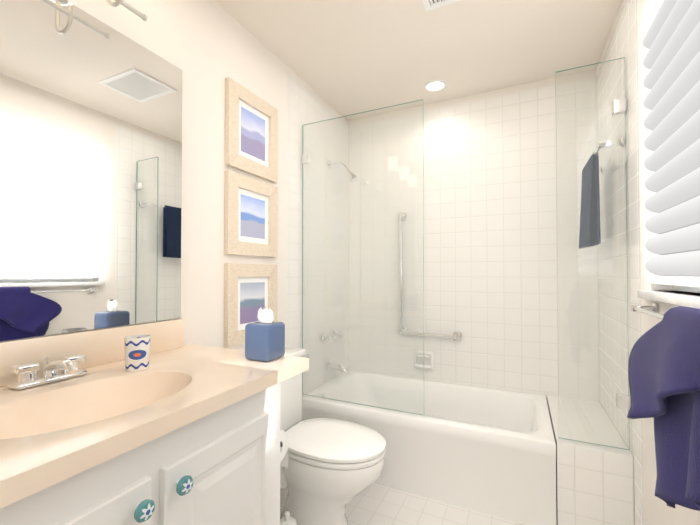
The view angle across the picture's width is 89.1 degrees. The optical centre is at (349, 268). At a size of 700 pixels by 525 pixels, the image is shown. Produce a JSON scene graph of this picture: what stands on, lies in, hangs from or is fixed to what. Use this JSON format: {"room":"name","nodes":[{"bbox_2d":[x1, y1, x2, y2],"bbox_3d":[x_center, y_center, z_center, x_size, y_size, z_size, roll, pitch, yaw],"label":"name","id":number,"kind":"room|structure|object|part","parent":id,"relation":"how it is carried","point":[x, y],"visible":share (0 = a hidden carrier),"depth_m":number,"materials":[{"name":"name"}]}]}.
{"room":"bathroom","nodes":[
{"label":"bathroom","id":0,"kind":"room"},
{"bbox_2d":[0,0,348,423],"bbox_3d":[-0.810,-0.018,1.416,0.100,2.500,3.490,0,-1,26],"label":"wall","id":1,"kind":"structure","parent":0,"point":[207,47],"depth_m":1.86,"materials":[{"name":"white paint"}]},
{"bbox_2d":[0,0,181,340],"bbox_3d":[-1.076,-0.328,0.743,0.006,1.048,1.678,0,-1,26],"label":"mirror","id":2,"kind":"object","parent":1,"relation":"attached to","point":[90,162],"visible":1,"depth_m":1.16,"materials":[{"name":"silver mirror"}]},
{"bbox_2d":[0,319,183,386],"bbox_3d":[-1.079,0.258,0.712,0.021,0.117,1.735,0,-1,26],"label":"backsplash","id":3,"kind":"structure","parent":1,"relation":"attached to","point":[106,345],"depth_m":1.16,"materials":[{"name":"beige stone"}]},
{"bbox_2d":[107,0,146,20],"bbox_3d":[-0.907,-0.964,0.829,0.243,0.273,0.922,0,-1,26],"label":"sconce","id":4,"kind":"object","parent":1,"relation":"attached to","point":[115,3],"visible":1,"depth_m":1.18,"materials":[{"name":"silver metal"}]},
{"bbox_2d":[224,263,276,347],"bbox_3d":[-0.513,0.179,1.884,0.024,0.405,0.385,0,-1,26],"label":"picture frame","id":5,"kind":"object","parent":1,"relation":"attached to","point":[250,290],"visible":0.75,"depth_m":1.82,"materials":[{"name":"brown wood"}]},
{"bbox_2d":[240,282,264,323],"bbox_3d":[-0.515,0.179,1.885,0.001,0.209,0.189,0,-1,26],"label":"photo","id":6,"kind":"object","parent":5,"relation":"attached to","point":[252,294],"depth_m":1.87},
{"bbox_2d":[224,170,277,256],"bbox_3d":[-0.513,-0.271,1.891,0.024,0.408,0.385,0,-1,26],"label":"picture frame","id":7,"kind":"object","parent":1,"relation":"attached to","point":[251,216],"visible":0.96,"depth_m":1.86,"materials":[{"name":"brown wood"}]},
{"bbox_2d":[241,194,264,238],"bbox_3d":[-0.515,-0.271,1.892,0.001,0.212,0.189,0,-1,26],"label":"photo","id":8,"kind":"object","parent":7,"relation":"attached to","point":[252,206],"depth_m":1.89},
{"bbox_2d":[225,77,277,182],"bbox_3d":[-0.513,-0.713,1.898,0.024,0.425,0.385,0,-1,26],"label":"picture frame","id":9,"kind":"object","parent":1,"relation":"attached to","point":[251,133],"visible":0.98,"depth_m":1.87,"materials":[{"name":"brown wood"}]},
{"bbox_2d":[241,106,264,160],"bbox_3d":[-0.515,-0.713,1.898,0.001,0.229,0.189,0,-1,26],"label":"photo","id":10,"kind":"object","parent":9,"relation":"attached to","point":[252,122],"depth_m":1.89},
{"bbox_2d":[321,333,332,342],"bbox_3d":[-0.161,0.504,2.561,0.071,0.068,0.068,0,-1,26],"label":"handle","id":11,"kind":"object","parent":1,"relation":"attached to","point":[329,338],"depth_m":2.55,"materials":[{"name":"silver metal"}]},
{"bbox_2d":[327,361,346,373],"bbox_3d":[-0.088,0.732,2.617,0.150,0.081,0.068,0,-1,26],"label":"tub spout","id":12,"kind":"object","parent":1,"relation":"attached to","point":[342,369],"depth_m":2.60,"materials":[{"name":"silver metal"}]},
{"bbox_2d":[332,330,342,338],"bbox_3d":[-0.087,0.507,2.714,0.071,0.068,0.068,0,-1,26],"label":"handle","id":13,"kind":"object","parent":1,"relation":"attached to","point":[337,334],"depth_m":2.70,"materials":[{"name":"silver metal"}]},
{"bbox_2d":[327,160,357,182],"bbox_3d":[-0.051,-0.718,2.621,0.233,0.190,0.072,0,-1,26],"label":"shower head","id":14,"kind":"object","parent":1,"relation":"attached to","point":[353,178],"depth_m":2.60},
{"bbox_2d":[301,99,423,414],"bbox_3d":[0.049,-0.065,2.157,0.802,1.763,0.032,0,-1,26],"label":"shower glass door","id":15,"kind":"structure","parent":1,"relation":"attached to","point":[305,159],"depth_m":2.14,"materials":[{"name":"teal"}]},
{"bbox_2d":[280,483,526,524],"bbox_3d":[0.015,1.266,1.001,1.930,0.080,3.690,0,-1,26],"label":"floor","id":16,"kind":"structure","parent":0,"point":[375,504],"depth_m":1.81,"materials":[{"name":"tile"}]},
{"bbox_2d":[0,371,299,524],"bbox_3d":[-0.824,0.787,0.548,0.610,0.864,1.675,0,-1,26],"label":"bathroom vanity","id":17,"kind":"object","parent":16,"relation":"on","point":[177,432],"depth_m":0.88,"materials":[{"name":"painted wood"},{"name":"cultured marble"},{"name":"ceramic"}]},
{"bbox_3d":[-0.536,0.764,0.543,0.018,0.640,0.483,0,-1,26],"label":"door","id":18,"kind":"part","parent":17,"relation":"part of","materials":[{"name":"white wood"}]},
{"bbox_3d":[-0.422,0.492,0.724,0.034,0.041,0.041,0,-1,26],"label":"knob","id":19,"kind":"part","parent":17,"relation":"part of","materials":[{"name":"ceramic"}]},
{"bbox_2d":[0,344,308,498],"bbox_3d":[-0.806,0.335,0.611,0.599,0.039,1.792,0,-1,26],"label":"countertop","id":20,"kind":"structure","parent":17,"relation":"on","point":[230,374],"depth_m":0.89,"materials":[{"name":"beige stone"}]},
{"bbox_2d":[7,353,86,389],"bbox_3d":[-0.808,0.286,0.989,0.156,0.069,0.170,0,-1,26],"label":"faucet","id":21,"kind":"object","parent":20,"relation":"on","point":[67,365],"visible":1,"depth_m":0.97,"materials":[{"name":"silver metal"}]},
{"bbox_2d":[124,335,150,371],"bbox_3d":[-0.681,0.270,1.139,0.073,0.104,0.073,0,-1,26],"label":"cup","id":22,"kind":"object","parent":20,"relation":"on","point":[137,352],"visible":1,"depth_m":1.11,"materials":[{"name":"white ceramic"}]},
{"bbox_2d":[245,307,284,361],"bbox_3d":[-0.306,0.233,1.286,0.108,0.184,0.108,0,-1,26],"label":"tissue box","id":23,"kind":"object","parent":20,"relation":"on","point":[265,338],"visible":1,"depth_m":1.25,"materials":[{"name":"blue cardboard"}]},
{"bbox_3d":[-0.381,0.493,0.811,0.034,0.041,0.041,0,-1,26],"label":"knob","id":24,"kind":"part","parent":17,"relation":"part of","materials":[{"name":"ceramic"}]},
{"bbox_3d":[-0.332,0.771,0.969,0.018,0.640,0.398,0,-1,26],"label":"door","id":25,"kind":"part","parent":17,"relation":"part of","materials":[{"name":"white wood"}]},
{"bbox_2d":[280,430,287,467],"bbox_3d":[-0.307,0.667,1.300,0.130,0.157,0.122,0,-1,26],"label":"toilet paper roll","id":26,"kind":"object","parent":17,"relation":"attached to","point":[283,449],"visible":0.21,"depth_m":1.31,"materials":[{"name":"white paper"}]},
{"bbox_2d":[280,511,296,524],"bbox_3d":[-0.274,1.147,1.546,0.100,0.174,0.100,0,-1,26],"label":"toilet brush holder","id":27,"kind":"object","parent":16,"relation":"on","point":[286,519],"visible":0.98,"depth_m":1.54,"materials":[{"name":"white plastic"}]},
{"bbox_2d":[280,347,385,524],"bbox_3d":[-0.185,0.844,1.713,0.744,0.785,0.490,0,-1,26],"label":"toilet","id":28,"kind":"object","parent":16,"relation":"on","point":[331,471],"visible":0.67,"depth_m":1.58,"materials":[{"name":"white ceramic"}]},
{"bbox_3d":[-0.072,0.804,1.660,0.494,0.056,0.376,0,-1,26],"label":"seat lid","id":29,"kind":"part","parent":28,"relation":"part of","materials":[{"name":"white ceramic"}]},
{"bbox_2d":[300,370,556,524],"bbox_3d":[0.477,1.038,2.304,1.435,0.415,0.742,0,-1,26],"label":"bathtub","id":30,"kind":"object","parent":16,"relation":"on","point":[491,451],"visible":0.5,"depth_m":1.95,"materials":[{"name":"white ceramic"}]},
{"bbox_2d":[547,395,633,524],"bbox_3d":[1.259,1.031,1.933,0.287,0.418,0.739,0,-1,26],"label":"wall","id":31,"kind":"structure","parent":16,"relation":"on","point":[594,484],"depth_m":1.63,"materials":[{"name":"tile"}]},
{"bbox_2d":[215,0,620,119],"bbox_3d":[0.015,-1.313,1.040,1.930,0.080,3.690,0,-1,26],"label":"ceiling","id":32,"kind":"structure","parent":0,"point":[345,58],"depth_m":1.98,"materials":[{"name":"white paint"}]},
{"bbox_2d":[424,80,446,91],"bbox_3d":[0.584,-1.249,2.435,0.150,0.006,0.150,0,-1,26],"label":"recessed light","id":33,"kind":"object","parent":32,"relation":"in","point":[434,85],"visible":1,"depth_m":2.43,"materials":[{"name":"white plastic"}]},
{"bbox_2d":[422,0,459,10],"bbox_3d":[0.475,-1.260,1.514,0.380,0.012,0.305,0,-1,26],"label":"ceiling vent","id":34,"kind":"object","parent":32,"relation":"in","point":[430,4],"visible":1,"depth_m":1.68,"materials":[{"name":"white plastic"}]},
{"bbox_2d":[349,69,599,401],"bbox_3d":[0.791,0.001,2.639,1.930,2.500,0.100,0,-1,26],"label":"wall","id":35,"kind":"structure","parent":0,"point":[493,282],"depth_m":2.52,"materials":[{"name":"white tile"}]},
{"bbox_2d":[414,350,432,368],"bbox_3d":[0.546,0.686,2.656,0.145,0.130,0.058,0,-1,26],"label":"soap dish","id":36,"kind":"object","parent":35,"relation":"attached to","point":[427,359],"visible":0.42,"depth_m":2.65,"materials":[{"name":"white ceramic"}]},
{"bbox_2d":[399,213,460,339],"bbox_3d":[0.581,0.043,2.647,0.469,0.955,0.061,0,-1,26],"label":"grab rail","id":37,"kind":"object","parent":35,"relation":"attached to","point":[456,336],"visible":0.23,"depth_m":2.71,"materials":[{"name":"silver metal"}]},
{"bbox_2d":[596,0,699,524],"bbox_3d":[0.858,-0.030,0.616,0.140,2.500,3.490,0,-1,26],"label":"wall","id":38,"kind":"structure","parent":0,"point":[626,36],"depth_m":1.59,"materials":[{"name":"white paint"}]},
{"bbox_2d":[555,57,629,449],"bbox_3d":[1.122,-0.073,1.655,0.275,1.763,0.032,0,-1,26],"label":"glass","id":39,"kind":"object","parent":38,"relation":"attached to","point":[621,400],"visible":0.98,"depth_m":1.64,"materials":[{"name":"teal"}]},
{"bbox_2d":[579,137,624,247],"bbox_3d":[1.316,-0.360,1.888,0.125,0.480,0.530,0,-1,26],"label":"towel","id":40,"kind":"object","parent":38,"relation":"attached to","point":[593,172],"depth_m":1.86,"materials":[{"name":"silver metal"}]},
{"bbox_2d":[631,303,663,318],"bbox_3d":[0.853,0.139,0.852,0.070,0.040,0.995,0,-1,26],"label":"towel bar","id":41,"kind":"object","parent":38,"relation":"attached to","point":[652,310],"visible":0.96,"depth_m":1.25,"materials":[{"name":"silver metal"}]},
{"bbox_2d":[627,306,699,418],"bbox_3d":[0.801,0.253,0.873,0.168,0.312,0.458,0,-1,26],"label":"towel","id":42,"kind":"object","parent":41,"relation":"hanging from","point":[664,361],"visible":1,"depth_m":0.86,"materials":[{"name":"fabric"}]},
{"bbox_2d":[654,392,699,510],"bbox_3d":[0.779,0.364,0.797,0.112,0.489,0.501,0,-1,26],"label":"cloth towel","id":43,"kind":"object","parent":41,"relation":"hanging from","point":[677,436],"visible":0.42,"depth_m":0.83,"materials":[{"name":"fabric"}]},
{"bbox_2d":[637,290,699,308],"bbox_3d":[0.883,0.088,0.788,0.105,0.030,1.225,0,-1,26],"label":"window sill","id":44,"kind":"structure","parent":38,"relation":"attached to","point":[686,300],"depth_m":1.06,"materials":[{"name":"wood"}]},
{"bbox_2d":[641,0,699,286],"bbox_3d":[0.878,-0.449,0.796,0.074,0.993,1.153,0,-1,26],"label":"window blind","id":45,"kind":"object","parent":38,"relation":"attached to","point":[671,62],"visible":0.98,"depth_m":1.09,"materials":[{"name":"plastic"}]},
{"bbox_2d":[674,276,699,292],"bbox_3d":[0.944,-0.437,0.767,0.040,1.018,1.163,0,-1,26],"label":"window","id":46,"kind":"structure","parent":38,"relation":"in","point":[688,289],"depth_m":1.20,"materials":[{"name":"white plastic"}]}
]}

